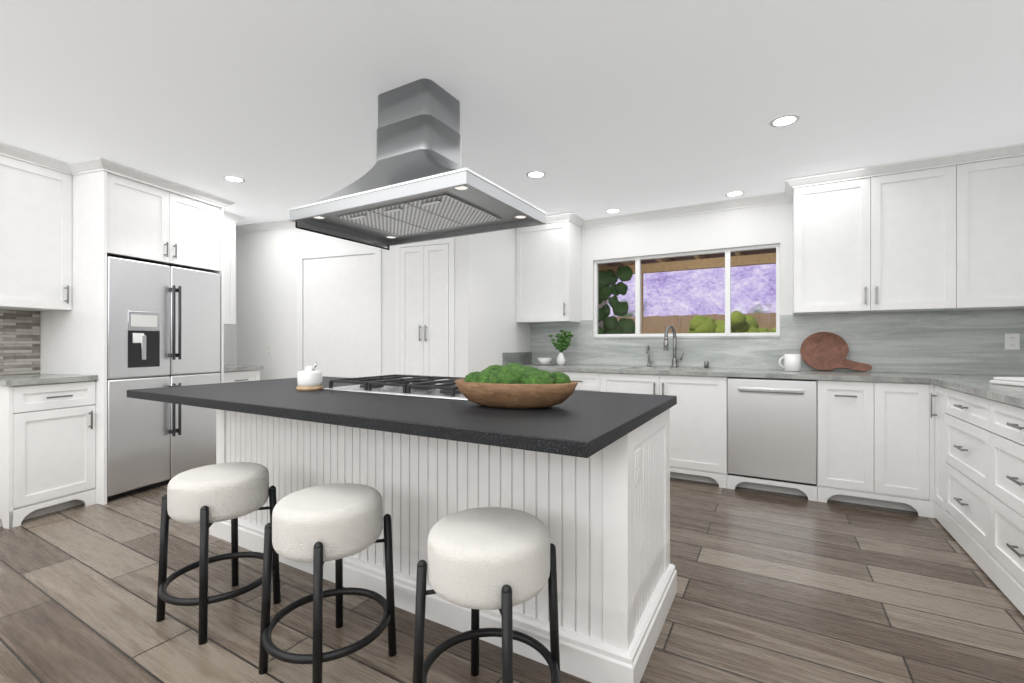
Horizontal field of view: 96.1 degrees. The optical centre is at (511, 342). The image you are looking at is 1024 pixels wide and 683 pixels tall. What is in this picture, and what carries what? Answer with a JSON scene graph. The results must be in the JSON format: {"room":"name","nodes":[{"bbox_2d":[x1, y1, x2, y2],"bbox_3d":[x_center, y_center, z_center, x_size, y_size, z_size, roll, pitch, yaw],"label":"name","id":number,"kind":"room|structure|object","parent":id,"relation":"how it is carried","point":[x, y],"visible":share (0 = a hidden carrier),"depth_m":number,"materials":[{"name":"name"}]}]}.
{"room":"kitchen","nodes":[
{"label":"kitchen","id":0,"kind":"room"},
{"bbox_2d":[18,234,236,374],"bbox_3d":[-4.175,-0.100,1.696,0.120,2.500,7.208,0,0,17],"label":"wall","id":1,"kind":"structure","parent":0,"point":[230,330],"depth_m":5.06,"materials":[{"name":"paint"}]},
{"bbox_2d":[0,142,71,310],"bbox_3d":[-3.505,-0.764,2.945,0.428,1.049,0.968,0,0,17],"label":"upper cabinet","id":2,"kind":"object","parent":1,"relation":"attached to","point":[36,189],"visible":0.98,"depth_m":3.17,"materials":[{"name":"paint"}]},
{"bbox_2d":[224,211,244,324],"bbox_3d":[-3.012,-0.740,4.556,0.428,1.099,0.483,0,0,17],"label":"upper cabinet","id":3,"kind":"object","parent":1,"relation":"attached to","point":[230,219],"visible":0.3,"depth_m":4.62,"materials":[{"name":"paint"}]},
{"bbox_2d":[237,228,467,379],"bbox_3d":[-1.766,-0.100,4.717,2.960,2.500,0.121,0,0,20],"label":"wall","id":4,"kind":"structure","parent":0,"point":[266,260],"depth_m":4.90,"materials":[{"name":"paint"}]},
{"bbox_2d":[236,219,295,233],"bbox_3d":[-1.740,-1.252,4.612,2.840,0.075,0.062,0,0,20],"label":"crown molding","id":5,"kind":"structure","parent":4,"relation":"attached to","point":[280,224],"depth_m":4.94,"materials":[{"name":"white wood"}]},
{"bbox_2d":[267,345,271,355],"bbox_3d":[-2.615,0.080,4.957,0.075,0.115,0.008,0,0,20],"label":"outlet","id":6,"kind":"object","parent":4,"relation":"attached to","point":[269,347],"visible":1,"depth_m":4.95,"materials":[{"name":"plastic"}]},
{"bbox_2d":[297,246,381,377],"bbox_3d":[-1.757,0.102,4.639,1.040,2.095,0.019,0,0,20],"label":"door","id":7,"kind":"structure","parent":4,"relation":"attached to","point":[343,295],"depth_m":4.62,"materials":[{"name":"paint"}]},
{"bbox_2d":[395,237,454,380],"bbox_3d":[-0.823,0.095,4.281,0.620,2.110,0.053,0,0,20],"label":"cabinet","id":8,"kind":"object","parent":4,"relation":"attached to","point":[424,271],"visible":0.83,"depth_m":4.28,"materials":[{"name":"paint"}]},
{"bbox_2d":[468,229,529,373],"bbox_3d":[-0.143,-0.100,4.713,0.120,2.500,1.220,0,0,30],"label":"wall","id":9,"kind":"structure","parent":0,"point":[493,328],"depth_m":4.51,"materials":[{"name":"paint"}]},
{"bbox_2d":[0,0,1023,224],"bbox_3d":[-2.223,-1.320,2.150,12.000,0.060,10.500,0,0,30],"label":"ceiling","id":10,"kind":"structure","parent":0,"point":[630,106],"depth_m":2.33,"materials":[{"name":"paint"}]},
{"bbox_2d":[289,79,546,249],"bbox_3d":[-0.492,-0.948,2.443,1.141,0.682,0.736,0,0,30],"label":"range hood","id":11,"kind":"object","parent":10,"relation":"attached to","point":[417,189],"visible":1,"depth_m":2.31,"materials":[{"name":"metal"}]},
{"bbox_2d":[0,477,1023,682],"bbox_3d":[-2.223,1.180,2.150,12.000,0.060,10.500,0,0,30],"label":"floor","id":12,"kind":"structure","parent":0,"point":[773,587],"depth_m":1.99,"materials":[{"name":"brown wood"}]},
{"bbox_2d":[0,380,95,528],"bbox_3d":[-3.326,0.708,3.153,0.648,0.885,0.465,0,0,17],"label":"base cabinet","id":13,"kind":"object","parent":12,"relation":"on","point":[47,431],"visible":0.98,"depth_m":3.02,"materials":[{"name":"paint"}]},
{"bbox_2d":[0,309,97,385],"bbox_3d":[-3.333,0.013,3.145,0.640,0.505,0.485,0,0,17],"label":"backsplash","id":14,"kind":"structure","parent":13,"relation":"on","point":[19,329],"depth_m":3.32,"materials":[{"name":"tile"}]},
{"bbox_2d":[40,157,234,504],"bbox_3d":[-3.065,-0.070,3.818,0.758,2.439,1.075,0,0,17],"label":"enclosure","id":15,"kind":"object","parent":12,"relation":"on","point":[120,211],"visible":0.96,"depth_m":3.39,"materials":[{"name":"paint"}]},
{"bbox_2d":[107,256,219,500],"bbox_3d":[-3.050,0.263,3.813,0.715,1.775,0.902,0,0,17],"label":"refrigerator","id":16,"kind":"object","parent":12,"relation":"on","point":[163,321],"visible":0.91,"depth_m":3.61,"materials":[{"name":"metal"}]},
{"bbox_2d":[156,462,280,644],"bbox_3d":[-1.250,0.846,1.975,0.427,0.608,0.427,0,0,28],"label":"stool","id":17,"kind":"object","parent":12,"relation":"on","point":[207,495],"visible":0.97,"depth_m":1.86,"materials":[{"name":"fabric"}]},
{"bbox_2d":[224,365,263,382],"bbox_3d":[-2.904,0.455,4.533,0.648,1.390,0.503,0,0,17],"label":"base cabinet","id":18,"kind":"object","parent":12,"relation":"on","point":[232,373],"visible":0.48,"depth_m":4.48,"materials":[{"name":"paint"}]},
{"bbox_2d":[259,483,396,682],"bbox_3d":[-0.656,0.846,1.655,0.427,0.608,0.427,0,0,33],"label":"stool","id":19,"kind":"object","parent":12,"relation":"on","point":[317,525],"visible":1,"depth_m":1.55,"materials":[{"name":"fabric"}]},
{"bbox_2d":[127,374,676,682],"bbox_3d":[-0.627,0.671,2.273,2.552,0.957,1.160,0,0,30],"label":"kitchen island","id":20,"kind":"object","parent":12,"relation":"on","point":[593,467],"visible":0.7,"depth_m":1.79,"materials":[{"name":"paint"}]},
{"bbox_2d":[297,362,322,390],"bbox_3d":[-1.060,0.172,2.413,0.127,0.143,0.127,0,0,30],"label":"jar","id":21,"kind":"object","parent":20,"relation":"on","point":[309,379],"visible":1,"depth_m":2.37,"materials":[{"name":"white ceramic"}]},
{"bbox_2d":[322,374,468,400],"bbox_3d":[-0.455,0.219,2.402,0.930,0.052,0.535,0,0,30],"label":"cooktop","id":22,"kind":"object","parent":20,"relation":"in","point":[428,387],"depth_m":2.28,"materials":[{"name":"metal"}]},
{"bbox_2d":[455,363,577,408],"bbox_3d":[0.010,0.160,1.778,0.490,0.167,0.274,0,0,16],"label":"moss bowl","id":23,"kind":"object","parent":20,"relation":"on","point":[511,385],"visible":1,"depth_m":1.68,"materials":[{"name":"brown wood"}]},
{"bbox_2d":[412,507,560,682],"bbox_3d":[-0.069,0.846,1.391,0.427,0.608,0.427,0,0,29],"label":"stool","id":24,"kind":"object","parent":12,"relation":"on","point":[483,558],"visible":1,"depth_m":1.29,"materials":[{"name":"fabric"}]},
{"bbox_2d":[503,143,1023,517],"bbox_3d":[1.767,-0.070,3.961,3.934,2.439,0.688,0,0,30],"label":"kitchen cabinets","id":25,"kind":"object","parent":12,"relation":"on","point":[917,265],"visible":0.8,"depth_m":3.43,"materials":[{"name":"paint"}]},
{"bbox_2d":[534,358,555,364],"bbox_3d":[0.345,0.193,4.858,0.242,0.071,0.242,0,0,30],"label":"bowl","id":26,"kind":"object","parent":25,"relation":"on","point":[543,361],"visible":1,"depth_m":4.81,"materials":[{"name":"ceramic"}]},
{"bbox_2d":[549,330,573,364],"bbox_3d":[0.529,0.046,4.745,0.237,0.365,0.250,0,0,30],"label":"potted plant","id":27,"kind":"object","parent":25,"relation":"on","point":[562,344],"visible":1,"depth_m":4.69,"materials":[{"name":"green plant"}]},
{"bbox_2d":[727,377,816,500],"bbox_3d":[1.977,0.710,3.521,0.596,0.881,0.135,0,0,30],"label":"dishwasher","id":28,"kind":"object","parent":25,"relation":"in","point":[772,421],"depth_m":3.48,"materials":[{"name":"silver metal"}]},
{"bbox_2d":[522,363,1023,382],"bbox_3d":[1.759,0.247,3.947,3.934,0.035,0.640,0,0,30],"label":"countertop","id":29,"kind":"structure","parent":25,"relation":"on","point":[693,371],"depth_m":3.59,"materials":[{"name":"stone"}]},
{"bbox_2d":[646,325,708,367],"bbox_3d":[1.512,0.032,4.271,0.560,0.396,0.244,0,0,30],"label":"faucet","id":30,"kind":"object","parent":29,"relation":"on","point":[665,351],"depth_m":4.36,"materials":[{"name":"silver metal"}]},
{"bbox_2d":[779,354,800,371],"bbox_3d":[2.267,0.160,3.735,0.148,0.138,0.119,0,0,-23],"label":"mug","id":31,"kind":"object","parent":25,"relation":"on","point":[792,362],"visible":1,"depth_m":3.69,"materials":[{"name":"ceramic"}]},
{"bbox_2d":[800,332,871,371],"bbox_3d":[2.620,0.067,3.732,0.475,0.318,0.096,0,0,30],"label":"serving board","id":32,"kind":"object","parent":25,"relation":"on","point":[824,351],"visible":0.98,"depth_m":3.75,"materials":[{"name":"brown wood"}]},
{"bbox_2d":[931,378,1023,614],"bbox_3d":[2.449,0.455,1.864,0.658,1.390,2.318,0,0,30],"label":"base cabinet","id":33,"kind":"object","parent":12,"relation":"on","point":[979,424],"visible":1,"depth_m":2.33,"materials":[{"name":"paint"}]},
{"bbox_2d":[931,378,1023,407],"bbox_3d":[2.447,0.013,1.853,0.650,0.505,2.296,0,0,30],"label":"countertop","id":34,"kind":"structure","parent":33,"relation":"on","point":[1012,395],"depth_m":2.35,"materials":[{"name":"stone"}]},
{"bbox_2d":[990,377,1023,386],"bbox_3d":[2.832,0.209,2.464,0.320,0.040,0.220,0,0,5],"label":"towel","id":35,"kind":"object","parent":33,"relation":"on","point":[1012,381],"visible":1,"depth_m":2.49,"materials":[{"name":"white fabric"}]},
{"bbox_2d":[582,200,1020,375],"bbox_3d":[1.958,-0.100,4.291,4.180,2.500,0.150,0,0,30],"label":"wall","id":36,"kind":"structure","parent":0,"point":[770,224],"depth_m":4.33,"materials":[{"name":"paint"}]},
{"bbox_2d":[582,192,791,228],"bbox_3d":[1.563,-1.252,4.398,1.910,0.075,0.060,0,0,30],"label":"crown molding","id":37,"kind":"structure","parent":36,"relation":"attached to","point":[781,197],"depth_m":4.32,"materials":[{"name":"white wood"}]},
{"bbox_2d":[503,309,1023,375],"bbox_3d":[1.774,-0.005,3.973,3.934,0.469,0.660,0,0,30],"label":"backsplash","id":38,"kind":"structure","parent":36,"relation":"attached to","point":[963,341],"depth_m":3.71,"materials":[{"name":"grey tile"}]},
{"bbox_2d":[1005,333,1019,349],"bbox_3d":[3.545,-0.010,3.259,0.075,0.115,0.008,0,0,30],"label":"outlet","id":39,"kind":"object","parent":38,"relation":"attached to","point":[1012,340],"visible":1,"depth_m":3.26,"materials":[{"name":"plastic"}]},
{"label":"outside","id":40,"kind":"structure","parent":0,"visible":0},
{"bbox_2d":[594,244,779,338],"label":"window","id":41,"kind":"structure","parent":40,"point":[686,293],"depth_m":11.38,"materials":[{"name":"glass"}]}
]}

